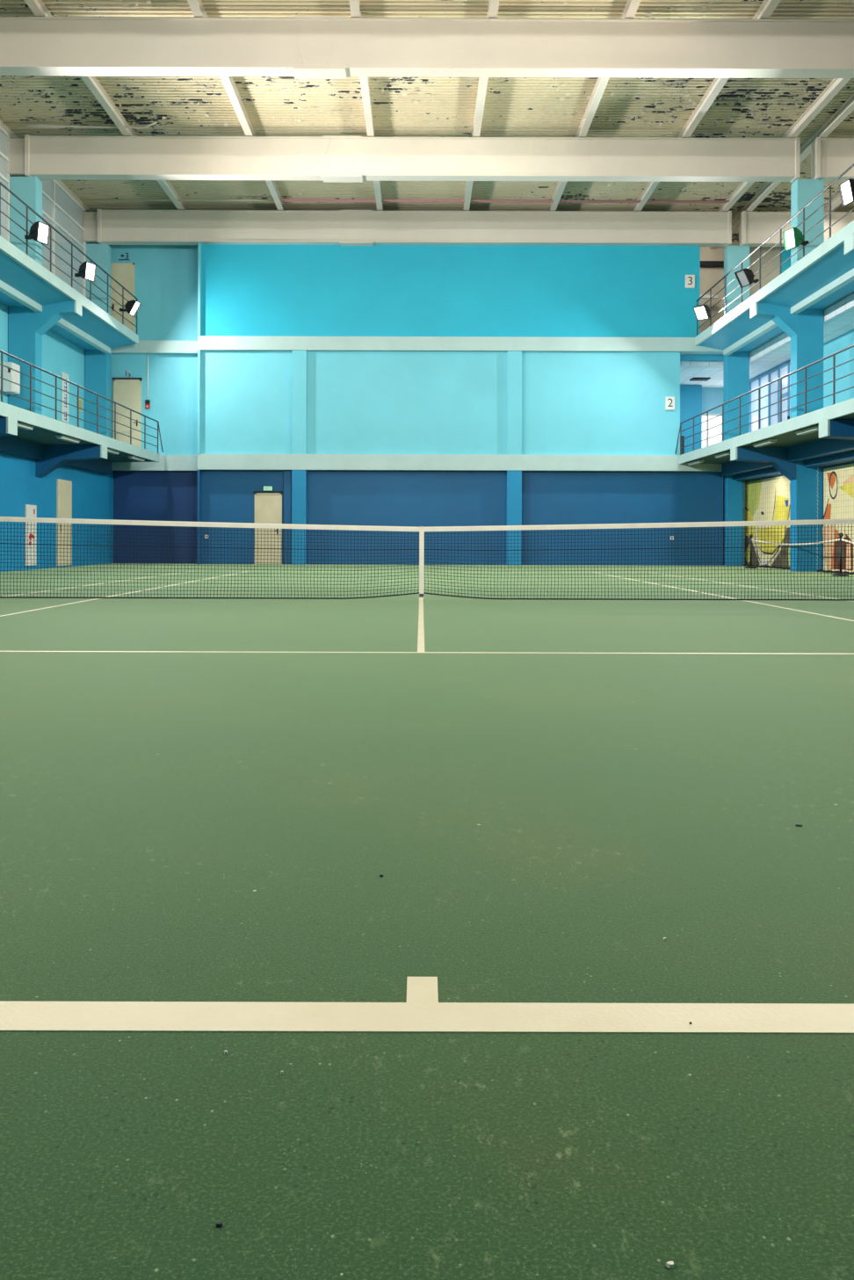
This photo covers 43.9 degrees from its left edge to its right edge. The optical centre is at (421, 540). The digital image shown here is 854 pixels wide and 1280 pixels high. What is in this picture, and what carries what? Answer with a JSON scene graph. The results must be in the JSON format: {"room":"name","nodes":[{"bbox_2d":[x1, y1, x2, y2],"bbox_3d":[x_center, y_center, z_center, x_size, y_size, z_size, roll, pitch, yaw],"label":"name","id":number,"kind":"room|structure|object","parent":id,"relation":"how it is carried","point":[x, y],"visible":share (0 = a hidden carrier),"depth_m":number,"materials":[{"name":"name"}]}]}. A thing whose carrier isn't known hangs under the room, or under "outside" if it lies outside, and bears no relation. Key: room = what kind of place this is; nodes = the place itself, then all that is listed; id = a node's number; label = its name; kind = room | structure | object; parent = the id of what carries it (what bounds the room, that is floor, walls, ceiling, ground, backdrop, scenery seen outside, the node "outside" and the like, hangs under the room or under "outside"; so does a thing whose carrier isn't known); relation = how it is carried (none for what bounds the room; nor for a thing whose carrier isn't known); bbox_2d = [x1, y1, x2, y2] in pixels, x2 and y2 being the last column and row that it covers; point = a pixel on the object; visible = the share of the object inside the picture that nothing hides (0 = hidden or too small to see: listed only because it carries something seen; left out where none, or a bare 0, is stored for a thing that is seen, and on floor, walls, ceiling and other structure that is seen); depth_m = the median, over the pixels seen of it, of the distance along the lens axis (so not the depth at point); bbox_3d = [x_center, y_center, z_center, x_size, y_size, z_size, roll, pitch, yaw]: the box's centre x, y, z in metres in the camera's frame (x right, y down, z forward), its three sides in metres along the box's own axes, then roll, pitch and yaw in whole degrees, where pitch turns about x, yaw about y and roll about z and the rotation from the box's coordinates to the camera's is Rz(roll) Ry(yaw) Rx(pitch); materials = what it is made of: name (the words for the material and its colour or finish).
{"room":"sports hall","nodes":[
{"label":"sports hall","id":0,"kind":"room"},
{"bbox_2d":[0,119,93,428],"bbox_3d":[-10.456,-6.531,12.200,0.250,7.770,42.400,0,0,0],"label":"wall","id":1,"kind":"structure","parent":0,"point":[59,354],"depth_m":30.14,"materials":[{"name":"paint"}]},
{"bbox_2d":[0,125,9,241],"bbox_3d":[-10.309,-8.681,23.725,0.070,2.870,5.520,0,0,0],"label":"window","id":2,"kind":"structure","parent":1,"relation":"in","point":[4,144],"depth_m":26.30,"materials":[{"name":"white paint"}]},
{"bbox_2d":[0,361,20,394],"bbox_3d":[-10.161,-3.995,26.146,0.355,0.720,0.508,0,0,0],"label":"upper cabinet","id":3,"kind":"object","parent":1,"relation":"attached to","point":[10,387],"visible":0.94,"depth_m":25.90,"materials":[{"name":"white metal"}]},
{"bbox_2d":[40,180,86,296],"bbox_3d":[-10.309,-8.681,29.725,0.070,2.870,5.520,0,0,0],"label":"window","id":4,"kind":"structure","parent":1,"relation":"in","point":[61,210],"depth_m":30.62,"materials":[{"name":"white glass"}]},
{"bbox_2d":[61,371,68,423],"bbox_3d":[-10.321,-4.136,30.750,0.014,1.420,0.600,0,0,0],"label":"banner","id":5,"kind":"object","parent":1,"relation":"attached to","point":[64,385],"visible":0.88,"depth_m":30.68,"materials":[{"name":"white paint"}]},
{"bbox_2d":[0,235,138,354],"bbox_3d":[-9.472,-5.728,12.110,1.702,1.050,42.180,0,0,0],"label":"gallery balcony","id":6,"kind":"object","parent":1,"relation":"attached to","point":[60,308],"visible":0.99,"depth_m":26.50,"materials":[{"name":"teal paint"}]},
{"bbox_2d":[0,181,137,333],"bbox_3d":[-8.665,-6.811,11.675,0.070,1.120,41.310,0,0,0],"label":"balcony railing","id":7,"kind":"object","parent":6,"relation":"on","point":[1,184],"visible":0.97,"depth_m":25.61,"materials":[{"name":"metal"}]},
{"bbox_2d":[24,221,50,245],"bbox_3d":[-8.430,-6.685,23.154,0.502,0.423,0.420,0,0,20],"label":"floodlight","id":8,"kind":"object","parent":7,"relation":"attached to","point":[39,231],"visible":1,"depth_m":23.05,"materials":[{"name":"black metal"}]},
{"bbox_2d":[74,261,96,282],"bbox_3d":[-8.422,-6.684,26.463,0.509,0.423,0.420,0,0,24],"label":"floodlight","id":9,"kind":"object","parent":7,"relation":"attached to","point":[87,271],"visible":1,"depth_m":26.35,"materials":[{"name":"black metal"}]},
{"bbox_2d":[119,299,141,316],"bbox_3d":[-8.401,-6.676,30.517,0.576,0.405,0.420,0,0,8],"label":"floodlight","id":10,"kind":"object","parent":7,"relation":"attached to","point":[132,307],"visible":1,"depth_m":30.41,"materials":[{"name":"black metal"}]},
{"bbox_2d":[0,451,113,571],"bbox_3d":[-10.123,-0.825,12.200,0.950,3.100,42.400,0,0,0],"label":"wall","id":11,"kind":"structure","parent":0,"point":[92,492],"depth_m":27.65,"materials":[{"name":"blue paint"}]},
{"bbox_2d":[7,176,42,414],"bbox_3d":[-9.980,-5.735,26.725,0.685,6.720,0.450,0,0,0],"label":"column","id":12,"kind":"structure","parent":11,"relation":"on","point":[25,343],"depth_m":26.50,"materials":[{"name":"teal paint"}]},
{"bbox_2d":[24,134,800,182],"bbox_3d":[-0.222,-9.538,26.550,19.260,1.015,0.460,0,0,0],"label":"roof beam","id":13,"kind":"structure","parent":12,"relation":"on","point":[326,158],"depth_m":26.40,"materials":[{"name":"beige metal"}]},
{"bbox_2d":[7,138,26,176],"bbox_3d":[-10.097,-9.565,26.600,0.450,0.860,0.400,0,0,0],"label":"roof beam","id":14,"kind":"structure","parent":13,"relation":"attached to","point":[17,146],"depth_m":26.45,"materials":[{"name":"beige metal"}]},
{"bbox_2d":[23,0,188,209],"bbox_3d":[-7.320,-10.177,12.200,0.170,0.220,42.400,0,0,0],"label":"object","id":15,"kind":"structure","parent":13,"relation":"on","point":[37,7],"depth_m":24.76,"materials":[{"name":"beige metal"}]},
{"bbox_2d":[23,121,157,128],"bbox_3d":[-8.090,-10.174,25.981,3.262,0.135,0.140,0,0,1],"label":"pipe","id":16,"kind":"object","parent":15,"relation":"attached to","point":[26,125],"visible":1,"depth_m":25.97,"materials":[{"name":"beige metal"}]},
{"bbox_2d":[94,198,274,202],"bbox_3d":[-7.019,-10.181,31.728,5.502,0.085,0.062,0,0,-1],"label":"pipe","id":17,"kind":"object","parent":15,"relation":"attached to","point":[95,199],"visible":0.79,"depth_m":31.71,"materials":[{"name":"beige metal"}]},
{"bbox_2d":[348,0,383,210],"bbox_3d":[-1.260,-10.159,12.200,0.170,0.220,42.400,0,0,0],"label":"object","id":18,"kind":"structure","parent":13,"relation":"on","point":[354,4],"depth_m":24.63,"materials":[{"name":"beige metal"}]},
{"bbox_2d":[282,200,726,202],"bbox_3d":[2.480,-10.138,31.750,13.300,0.041,0.041,0,0,0],"label":"pipe","id":19,"kind":"object","parent":18,"relation":"attached to","point":[282,200],"visible":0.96,"depth_m":31.74,"materials":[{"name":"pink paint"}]},
{"bbox_2d":[280,199,729,202],"bbox_3d":[2.480,-10.078,31.450,13.300,0.041,0.041,0,0,0],"label":"pipe","id":20,"kind":"object","parent":18,"relation":"attached to","point":[280,199],"visible":1,"depth_m":31.43,"materials":[{"name":"grey metal"}]},
{"bbox_2d":[715,78,851,211],"bbox_3d":[9.240,-10.128,13.700,0.170,0.220,45.400,0,0,0],"label":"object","id":21,"kind":"structure","parent":13,"relation":"on","point":[836,84],"depth_m":25.42,"materials":[{"name":"beige metal"}]},
{"bbox_2d":[24,504,36,565],"bbox_3d":[-9.623,-0.124,26.140,0.044,1.500,0.680,0,0,0],"label":"poster board","id":22,"kind":"object","parent":11,"relation":"attached to","point":[30,510],"visible":0.93,"depth_m":26.11,"materials":[{"name":"white paint"}]},
{"bbox_2d":[56,478,72,566],"bbox_3d":[-9.614,-0.469,28.600,0.070,2.310,1.100,0,0,0],"label":"door","id":23,"kind":"structure","parent":11,"relation":"in","point":[63,488],"depth_m":28.46,"materials":[{"name":"beige paint"}]},
{"bbox_2d":[0,401,159,477],"bbox_3d":[-9.158,-2.107,12.110,2.352,1.070,42.180,0,0,0],"label":"gallery balcony","id":24,"kind":"object","parent":11,"relation":"attached to","point":[40,444],"visible":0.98,"depth_m":26.21,"materials":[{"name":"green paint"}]},
{"bbox_2d":[17,421,34,430],"bbox_3d":[-8.193,-2.342,21.600,0.180,0.075,1.240,0,0,0],"label":"lamp","id":25,"kind":"object","parent":24,"relation":"attached to","point":[20,425],"visible":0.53,"depth_m":21.79,"materials":[{"name":"white paint"}]},
{"bbox_2d":[55,434,80,443],"bbox_3d":[-8.193,-2.342,24.600,0.180,0.075,1.240,0,0,0],"label":"lamp","id":26,"kind":"object","parent":24,"relation":"attached to","point":[59,437],"visible":1,"depth_m":24.39,"materials":[{"name":"white paint"}]},
{"bbox_2d":[0,349,163,453],"bbox_3d":[-7.965,-3.134,11.697,0.191,0.990,41.354,0,0,0],"label":"balcony railing","id":27,"kind":"object","parent":24,"relation":"on","point":[3,352],"visible":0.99,"depth_m":24.78,"materials":[{"name":"metal"}]},
{"bbox_2d":[84,243,111,437],"bbox_3d":[-9.980,-5.735,32.725,0.685,6.720,0.450,0,0,0],"label":"column","id":28,"kind":"structure","parent":11,"relation":"on","point":[97,363],"depth_m":32.50,"materials":[{"name":"teal paint"}]},
{"bbox_2d":[97,209,731,247],"bbox_3d":[-0.207,-9.538,32.450,19.290,1.015,0.460,0,0,0],"label":"roof beam","id":29,"kind":"structure","parent":28,"relation":"on","point":[343,227],"depth_m":32.30,"materials":[{"name":"beige metal"}]},
{"bbox_2d":[82,212,98,243],"bbox_3d":[-10.097,-9.565,32.500,0.450,0.860,0.400,0,0,0],"label":"roof beam","id":30,"kind":"structure","parent":29,"relation":"attached to","point":[90,220],"depth_m":32.35,"materials":[{"name":"white concrete"}]},
{"bbox_3d":[-9.981,-5.735,20.725,0.685,6.720,0.450,0,0,0],"label":"column","id":31,"kind":"structure","parent":11,"relation":"on","visible":0},
{"bbox_2d":[0,15,853,79],"bbox_3d":[-0.457,-9.539,20.550,19.730,1.015,0.460,0,0,0],"label":"roof beam","id":32,"kind":"structure","parent":31,"relation":"on","point":[298,47],"depth_m":20.40,"materials":[{"name":"beige metal"}]},
{"bbox_2d":[108,245,198,564],"bbox_3d":[-8.687,-4.571,33.370,3.800,10.600,0.300,0,0,0],"label":"wall","id":33,"kind":"structure","parent":0,"point":[165,276],"depth_m":33.22,"materials":[{"name":"paint"}]},
{"bbox_2d":[110,262,134,332],"bbox_3d":[-9.373,-7.463,33.170,0.790,2.420,0.100,0,0,0],"label":"door","id":34,"kind":"structure","parent":33,"relation":"in","point":[123,273],"depth_m":33.19,"materials":[{"name":"beige paint"}]},
{"bbox_2d":[112,377,142,448],"bbox_3d":[-9.204,-3.862,33.170,0.910,2.440,0.100,0,0,0],"label":"door","id":35,"kind":"structure","parent":33,"relation":"in","point":[126,391],"depth_m":33.19,"materials":[{"name":"beige paint"}]},
{"bbox_2d":[146,354,148,399],"bbox_3d":[-8.565,-5.120,33.205,0.037,1.460,0.037,0,0,0],"label":"conduit","id":36,"kind":"object","parent":33,"relation":"attached to","point":[147,354],"visible":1,"depth_m":33.20,"materials":[{"name":"white paint"}]},
{"bbox_2d":[110,339,197,354],"bbox_3d":[-8.252,-6.019,33.095,2.860,0.380,0.290,0,0,0],"label":"trim","id":37,"kind":"structure","parent":33,"relation":"attached to","point":[144,347],"depth_m":32.95,"materials":[{"name":"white paint"}]},
{"bbox_2d":[112,455,197,470],"bbox_3d":[-8.263,-2.409,33.095,2.860,0.480,0.290,0,0,0],"label":"trim","id":38,"kind":"structure","parent":33,"relation":"attached to","point":[167,462],"depth_m":32.95,"materials":[{"name":"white paint"}]},
{"bbox_2d":[196,469,202,564],"bbox_3d":[-6.808,-0.715,32.815,0.060,2.900,0.870,0,0,0],"label":"trim","id":39,"kind":"structure","parent":33,"relation":"attached to","point":[199,472],"depth_m":32.45,"materials":[{"name":"blue paint"}]},
{"bbox_2d":[0,563,853,1279],"bbox_3d":[1.823,0.860,14.750,24.350,0.202,47.500,0,0,0],"label":"floor","id":40,"kind":"structure","parent":0,"point":[492,1060],"depth_m":2.04,"materials":[{"name":"green plastic"}]},
{"bbox_2d":[0,516,853,600],"bbox_3d":[-0.001,0.210,13.512,12.887,1.090,0.087,0,0,0],"label":"net","id":41,"kind":"object","parent":40,"relation":"on","point":[422,530],"visible":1,"depth_m":13.51,"materials":[{"name":"fabric"}]},
{"bbox_2d":[723,245,749,565],"bbox_3d":[9.717,-4.126,32.725,0.670,9.820,0.450,0,0,0],"label":"column","id":42,"kind":"structure","parent":40,"relation":"on","point":[736,365],"depth_m":32.50,"materials":[{"name":"blue paint"}]},
{"bbox_2d":[738,210,853,246],"bbox_3d":[11.903,-9.510,32.450,4.250,1.000,0.420,0,0,0],"label":"roof beam","id":43,"kind":"structure","parent":42,"relation":"on","point":[755,227],"depth_m":32.30,"materials":[{"name":"beige metal"}]},
{"bbox_2d":[744,534,757,568],"bbox_3d":[9.199,0.307,29.600,0.336,0.950,0.336,0,0,0],"label":"barrier post","id":44,"kind":"object","parent":40,"relation":"on","point":[750,566],"visible":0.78,"depth_m":29.57,"materials":[{"name":"black metal"}]},
{"bbox_2d":[789,179,824,571],"bbox_3d":[9.717,-4.126,26.725,0.670,9.820,0.450,0,0,0],"label":"column","id":45,"kind":"structure","parent":40,"relation":"on","point":[806,346],"depth_m":26.50,"materials":[{"name":"blue paint"}]},
{"bbox_2d":[810,137,853,181],"bbox_3d":[11.928,-9.510,26.550,4.200,1.000,0.420,0,0,0],"label":"roof beam","id":46,"kind":"structure","parent":45,"relation":"on","point":[830,157],"depth_m":26.40,"materials":[{"name":"beige concrete"}]},
{"bbox_2d":[709,93,853,248],"bbox_3d":[9.980,-10.125,13.700,0.170,0.220,45.400,0,0,0],"label":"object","id":47,"kind":"structure","parent":46,"relation":"on","point":[847,107],"depth_m":27.22,"materials":[{"name":"beige metal"}]},
{"bbox_2d":[824,194,841,211],"bbox_3d":[12.430,-10.118,13.700,0.170,0.220,45.400,0,0,0],"label":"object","id":48,"kind":"structure","parent":46,"relation":"on","point":[836,201],"depth_m":31.83,"materials":[{"name":"concrete"}]},
{"bbox_2d":[832,532,847,576],"bbox_3d":[9.199,0.307,23.250,0.336,0.950,0.336,0,0,0],"label":"barrier post","id":49,"kind":"object","parent":40,"relation":"on","point":[841,554],"visible":0.77,"depth_m":23.23,"materials":[{"name":"black metal"}]},
{"bbox_2d":[752,538,839,545],"bbox_3d":[9.200,0.044,26.425,0.038,0.166,6.253,0,0,0],"label":"rope","id":50,"kind":"object","parent":49,"relation":"hanging from","point":[837,539],"visible":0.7,"depth_m":25.75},
{"bbox_2d":[0,0,853,242],"bbox_3d":[1.856,-10.319,14.783,24.350,0.120,47.565,0,0,0],"label":"ceiling","id":51,"kind":"structure","parent":0,"point":[512,109],"depth_m":25.25,"materials":[{"name":"paint"}]},
{"bbox_2d":[187,0,286,209],"bbox_3d":[-4.280,-10.168,12.200,0.170,0.220,42.400,0,0,0],"label":"roof beam","id":52,"kind":"structure","parent":51,"relation":"attached to","point":[197,8],"depth_m":24.75,"materials":[{"name":"beige metal"}]},
{"bbox_2d":[462,0,499,210],"bbox_3d":[1.370,-10.151,12.200,0.170,0.220,42.400,0,0,0],"label":"roof beam","id":53,"kind":"structure","parent":51,"relation":"attached to","point":[493,4],"depth_m":24.61,"materials":[{"name":"beige metal"}]},
{"bbox_2d":[547,0,641,210],"bbox_3d":[4.000,-10.143,12.200,0.170,0.220,42.400,0,0,0],"label":"roof beam","id":54,"kind":"structure","parent":51,"relation":"attached to","point":[630,10],"depth_m":24.64,"materials":[{"name":"beige metal"}]},
{"bbox_2d":[629,0,781,211],"bbox_3d":[6.590,-10.136,12.200,0.170,0.220,42.400,0,0,0],"label":"roof beam","id":55,"kind":"structure","parent":51,"relation":"attached to","point":[766,9],"depth_m":24.71,"materials":[{"name":"beige metal"}]},
{"bbox_2d":[200,244,700,455],"bbox_3d":[0.883,-6.093,32.855,15.330,7.100,0.590,0,0,0],"label":"wall","id":56,"kind":"structure","parent":0,"point":[358,402],"depth_m":32.56,"materials":[{"name":"paint"}]},
{"bbox_2d":[197,349,201,453],"bbox_3d":[-6.798,-4.235,32.815,0.060,3.180,0.870,0,0,0],"label":"trim","id":57,"kind":"structure","parent":56,"relation":"attached to","point":[198,350],"depth_m":32.38,"materials":[{"name":"paint"}]},
{"bbox_2d":[197,242,201,335],"bbox_3d":[-6.787,-7.705,32.815,0.060,2.920,0.870,0,0,0],"label":"trim","id":58,"kind":"structure","parent":56,"relation":"attached to","point":[199,243],"depth_m":32.38,"materials":[{"name":"paint"}]},
{"bbox_2d":[291,350,306,454],"bbox_3d":[-3.732,-4.226,32.520,0.430,3.180,0.160,0,0,0],"label":"trim","id":59,"kind":"structure","parent":56,"relation":"attached to","point":[299,441],"depth_m":32.44,"materials":[{"name":"paint"}]},
{"bbox_2d":[197,335,723,354],"bbox_3d":[1.283,-6.011,32.800,16.210,0.420,0.800,0,0,0],"label":"trim","id":60,"kind":"structure","parent":56,"relation":"attached to","point":[683,345],"depth_m":32.40,"materials":[{"name":"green paint"}]},
{"bbox_2d":[506,350,521,455],"bbox_3d":[2.857,-4.207,32.520,0.450,3.180,0.160,0,0,0],"label":"trim","id":61,"kind":"structure","parent":56,"relation":"attached to","point":[514,357],"depth_m":32.44,"materials":[{"name":"paint"}]},
{"bbox_2d":[665,397,674,410],"bbox_3d":[7.633,-4.202,32.532,0.290,0.400,0.057,0,0,0],"label":"number sign","id":62,"kind":"object","parent":56,"relation":"attached to","point":[669,401],"visible":1,"depth_m":32.51,"materials":[{"name":"white paint"}]},
{"bbox_2d":[685,274,694,288],"bbox_3d":[8.244,-7.941,32.532,0.290,0.400,0.057,0,0,0],"label":"number sign","id":63,"kind":"object","parent":56,"relation":"attached to","point":[690,279],"visible":1,"depth_m":32.51,"materials":[{"name":"white paint"}]},
{"bbox_2d":[679,354,723,361],"bbox_3d":[9.557,-5.687,33.100,3.220,0.180,0.200,0,0,0],"label":"trim","id":64,"kind":"structure","parent":56,"relation":"attached to","point":[683,357],"depth_m":33.00,"materials":[{"name":"teal paint"}]},
{"bbox_2d":[201,470,723,565],"bbox_3d":[1.252,-0.741,32.960,16.100,3.000,0.480,0,0,0],"label":"wall","id":65,"kind":"structure","parent":0,"point":[374,498],"depth_m":32.72,"materials":[{"name":"blue paint"}]},
{"bbox_2d":[253,491,282,564],"bbox_3d":[-4.719,-0.384,32.670,0.880,2.250,0.100,0,0,0],"label":"door","id":66,"kind":"structure","parent":65,"relation":"in","point":[268,504],"depth_m":32.69,"materials":[{"name":"beige paint"}]},
{"bbox_2d":[283,470,291,564],"bbox_3d":[-4.108,-0.707,32.800,0.220,2.900,0.400,0,0,0],"label":"trim","id":67,"kind":"structure","parent":65,"relation":"attached to","point":[287,473],"depth_m":32.60,"materials":[{"name":"blue paint"}]},
{"bbox_2d":[291,470,307,564],"bbox_3d":[-3.743,-0.706,32.710,0.430,2.900,0.580,0,0,0],"label":"trim","id":68,"kind":"structure","parent":65,"relation":"attached to","point":[299,477],"depth_m":32.42,"materials":[{"name":"blue paint"}]},
{"bbox_2d":[197,453,721,471],"bbox_3d":[1.237,-2.381,32.800,16.140,0.480,0.800,0,0,0],"label":"trim","id":69,"kind":"structure","parent":65,"relation":"attached to","point":[206,461],"depth_m":32.40,"materials":[{"name":"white paint"}]},
{"bbox_2d":[506,470,521,564],"bbox_3d":[2.847,-0.687,32.710,0.450,2.900,0.580,0,0,0],"label":"column","id":70,"kind":"structure","parent":65,"relation":"attached to","point":[513,477],"depth_m":32.42,"materials":[{"name":"blue paint"}]},
{"bbox_2d":[679,384,701,453],"bbox_3d":[8.942,-4.024,37.600,1.860,2.870,0.600,0,0,0],"label":"pier","id":71,"kind":"object","parent":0,"point":[690,396],"visible":0.24,"depth_m":37.30,"materials":[{"name":"teal paint"}]},
{"bbox_2d":[701,387,723,413],"bbox_3d":[10.977,-4.197,38.150,6.070,3.230,0.300,0,0,0],"label":"wall","id":72,"kind":"structure","parent":0,"point":[712,397],"depth_m":38.00,"materials":[{"name":"blue paint"}]},
{"bbox_2d":[701,413,722,448],"bbox_3d":[11.921,-3.575,37.920,3.980,1.890,0.080,0,0,0],"label":"window","id":73,"kind":"structure","parent":72,"relation":"in","point":[718,420],"depth_m":37.94,"materials":[{"name":"white glass"}]},
{"bbox_2d":[699,242,738,333],"bbox_3d":[11.124,-8.252,36.650,5.800,4.120,0.300,0,0,0],"label":"wall","id":74,"kind":"structure","parent":0,"point":[709,277],"depth_m":36.50,"materials":[{"name":"beige paint"}]},
{"bbox_2d":[700,260,723,267],"bbox_3d":[9.843,-9.461,36.350,2.570,0.150,0.300,0,0,0],"label":"girder","id":75,"kind":"object","parent":74,"relation":"attached to","point":[703,263],"visible":0.29,"depth_m":36.20,"materials":[{"name":"black metal"}]},
{"bbox_2d":[749,246,780,296],"bbox_3d":[12.049,-8.199,33.325,3.950,4.020,0.250,0,0,0],"label":"wall","id":76,"kind":"structure","parent":0,"point":[774,251],"depth_m":33.20,"materials":[{"name":"beige paint"}]},
{"bbox_2d":[781,246,790,273],"bbox_3d":[11.433,-7.676,33.300,0.420,2.970,0.400,0,0,0],"label":"trim","id":77,"kind":"structure","parent":76,"relation":"attached to","point":[784,255],"depth_m":33.10,"materials":[{"name":"paint"}]},
{"bbox_2d":[679,293,853,387],"bbox_3d":[10.982,-5.612,14.500,6.070,0.300,47.000,0,0,0],"label":"ceiling","id":78,"kind":"structure","parent":0,"point":[838,319],"depth_m":31.62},
{"bbox_2d":[689,377,710,381],"bbox_3d":[9.426,-5.447,35.850,0.580,0.040,0.500,0,0,0],"label":"ceiling vent","id":79,"kind":"object","parent":78,"relation":"in","point":[692,379],"visible":1,"depth_m":35.80,"materials":[{"name":"black metal"}]},
{"bbox_2d":[742,461,853,565],"bbox_3d":[10.177,-0.765,12.100,0.250,3.100,42.200,0,0,0],"label":"wall","id":80,"kind":"structure","parent":0,"point":[847,463],"depth_m":29.53,"materials":[{"name":"blue paint"}]},
{"bbox_2d":[742,476,790,567],"bbox_3d":[10.034,-0.496,30.351,0.024,2.614,5.502,0,0,0],"label":"mural","id":81,"kind":"object","parent":80,"relation":"attached to","point":[761,485],"visible":0.59,"depth_m":30.72,"materials":[{"name":"yellow"}]},
{"bbox_2d":[743,475,789,569],"bbox_3d":[9.862,-0.589,29.700,0.048,2.766,5.414,0,0,0],"label":"net","id":82,"kind":"object","parent":80,"relation":"hanging from","point":[762,566],"visible":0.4,"depth_m":29.68,"materials":[{"name":"fabric"}]},
{"bbox_2d":[733,449,853,481],"bbox_3d":[9.816,-2.076,12.100,0.480,0.480,42.200,0,0,0],"label":"beam","id":83,"kind":"structure","parent":80,"relation":"attached to","point":[848,456],"depth_m":26.03,"materials":[{"name":"blue paint"}]},
{"bbox_2d":[816,459,853,574],"bbox_3d":[9.862,-0.589,23.690,0.048,2.766,5.434,0,0,0],"label":"net","id":84,"kind":"object","parent":80,"relation":"hanging from","point":[817,570],"visible":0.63,"depth_m":25.58,"materials":[{"name":"fabric"}]},
{"bbox_2d":[822,463,853,571],"bbox_3d":[10.035,-0.500,23.862,0.022,2.570,5.323,0,0,0],"label":"mural","id":85,"kind":"object","parent":80,"relation":"attached to","point":[845,470],"visible":0.76,"depth_m":25.50,"materials":[{"name":"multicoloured paint"}]},
{"bbox_2d":[749,291,853,352],"bbox_3d":[11.168,-6.002,13.900,5.700,0.380,45.800,0,0,0],"label":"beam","id":86,"kind":"structure","parent":0,"point":[853,292],"depth_m":26.63,"materials":[{"name":"green paint"}]},
{"bbox_2d":[694,219,853,355],"bbox_3d":[9.206,-5.673,11.755,1.702,1.050,41.470,0,0,0],"label":"gallery balcony","id":87,"kind":"object","parent":86,"relation":"attached to","point":[824,276],"visible":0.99,"depth_m":25.64,"materials":[{"name":"teal paint"}]},
{"bbox_2d":[696,163,853,335],"bbox_3d":[8.405,-6.760,11.675,0.070,1.120,41.310,0,0,0],"label":"balcony railing","id":88,"kind":"object","parent":87,"relation":"on","point":[852,165],"visible":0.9,"depth_m":24.80,"materials":[{"name":"metal"}]},
{"bbox_2d":[692,304,710,320],"bbox_3d":[8.120,-6.535,30.478,0.594,0.404,0.420,0,0,-44],"label":"floodlight","id":89,"kind":"object","parent":88,"relation":"attached to","point":[702,312],"visible":1,"depth_m":30.37,"materials":[{"name":"black glass"}]},
{"bbox_2d":[734,267,759,288],"bbox_3d":[8.154,-6.527,26.442,0.576,0.405,0.420,0,0,-20],"label":"floodlight","id":90,"kind":"object","parent":88,"relation":"attached to","point":[745,277],"visible":1,"depth_m":26.35,"materials":[{"name":"black metal"}]},
{"bbox_2d":[782,227,808,251],"bbox_3d":[8.218,-6.554,23.148,0.509,0.423,0.420,0,0,-18],"label":"floodlight","id":91,"kind":"object","parent":88,"relation":"attached to","point":[793,236],"visible":1,"depth_m":23.05,"materials":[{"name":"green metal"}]},
{"bbox_2d":[838,178,853,206],"bbox_3d":[8.216,-6.552,20.026,0.522,0.422,0.420,0,0,-10],"label":"floodlight","id":92,"kind":"object","parent":88,"relation":"attached to","point":[846,189],"visible":1,"depth_m":20.00,"materials":[{"name":"black glass"}]},
{"bbox_2d":[823,328,853,407],"bbox_3d":[11.237,-4.147,11.000,0.150,3.130,40.000,0,0,0],"label":"wall","id":93,"kind":"structure","parent":0,"point":[845,340],"depth_m":28.30,"materials":[{"name":"paint"}]},
{"bbox_3d":[10.972,-2.447,14.650,6.070,0.270,47.300,0,0,0],"label":"floor","id":94,"kind":"structure","parent":0,"visible":0},
{"bbox_2d":[679,397,853,480],"bbox_3d":[8.950,-2.054,11.755,2.192,1.070,41.470,0,0,0],"label":"gallery balcony","id":95,"kind":"object","parent":94,"relation":"attached to","point":[835,434],"visible":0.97,"depth_m":25.17,"materials":[{"name":"green paint"}]},
{"bbox_2d":[714,451,730,457],"bbox_3d":[8.127,-2.293,28.500,0.180,0.075,1.240,0,0,0],"label":"lamp","id":96,"kind":"object","parent":95,"relation":"attached to","point":[726,453],"visible":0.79,"depth_m":28.37,"materials":[{"name":"white paint"}]},
{"bbox_2d":[715,453,730,457],"bbox_3d":[8.127,-2.279,28.500,0.140,0.047,1.200,0,0,0],"label":"diffuser","id":97,"kind":"object","parent":96,"relation":"attached to","point":[720,455],"depth_m":28.51,"materials":[{"name":"white plastic"}]},
{"bbox_2d":[675,344,853,455],"bbox_3d":[7.844,-3.087,11.697,0.191,0.990,41.354,0,0,0],"label":"balcony railing","id":98,"kind":"object","parent":95,"relation":"on","point":[833,355],"visible":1,"depth_m":23.83,"materials":[{"name":"metal"}]},
{"bbox_2d":[752,439,777,447],"bbox_3d":[8.127,-2.293,25.100,0.180,0.075,1.240,0,0,0],"label":"lamp","id":99,"kind":"object","parent":95,"relation":"attached to","point":[770,441],"visible":1,"depth_m":24.90,"materials":[{"name":"white paint"}]},
{"bbox_2d":[753,441,775,447],"bbox_3d":[8.127,-2.279,25.100,0.140,0.047,1.200,0,0,0],"label":"diffuser","id":100,"kind":"object","parent":99,"relation":"attached to","point":[764,443],"depth_m":25.06,"materials":[{"name":"white plastic"}]},
{"bbox_2d":[795,426,818,434],"bbox_3d":[8.127,-2.293,22.200,0.180,0.075,1.240,0,0,0],"label":"lamp","id":101,"kind":"object","parent":95,"relation":"attached to","point":[813,429],"visible":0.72,"depth_m":22.13,"materials":[{"name":"white paint"}]},
{"bbox_2d":[749,359,790,432],"bbox_3d":[11.152,-4.022,34.150,0.120,2.880,6.300,0,0,0],"label":"window","id":102,"kind":"structure","parent":94,"relation":"on","point":[783,369],"depth_m":33.92,"materials":[{"name":"white glass"}]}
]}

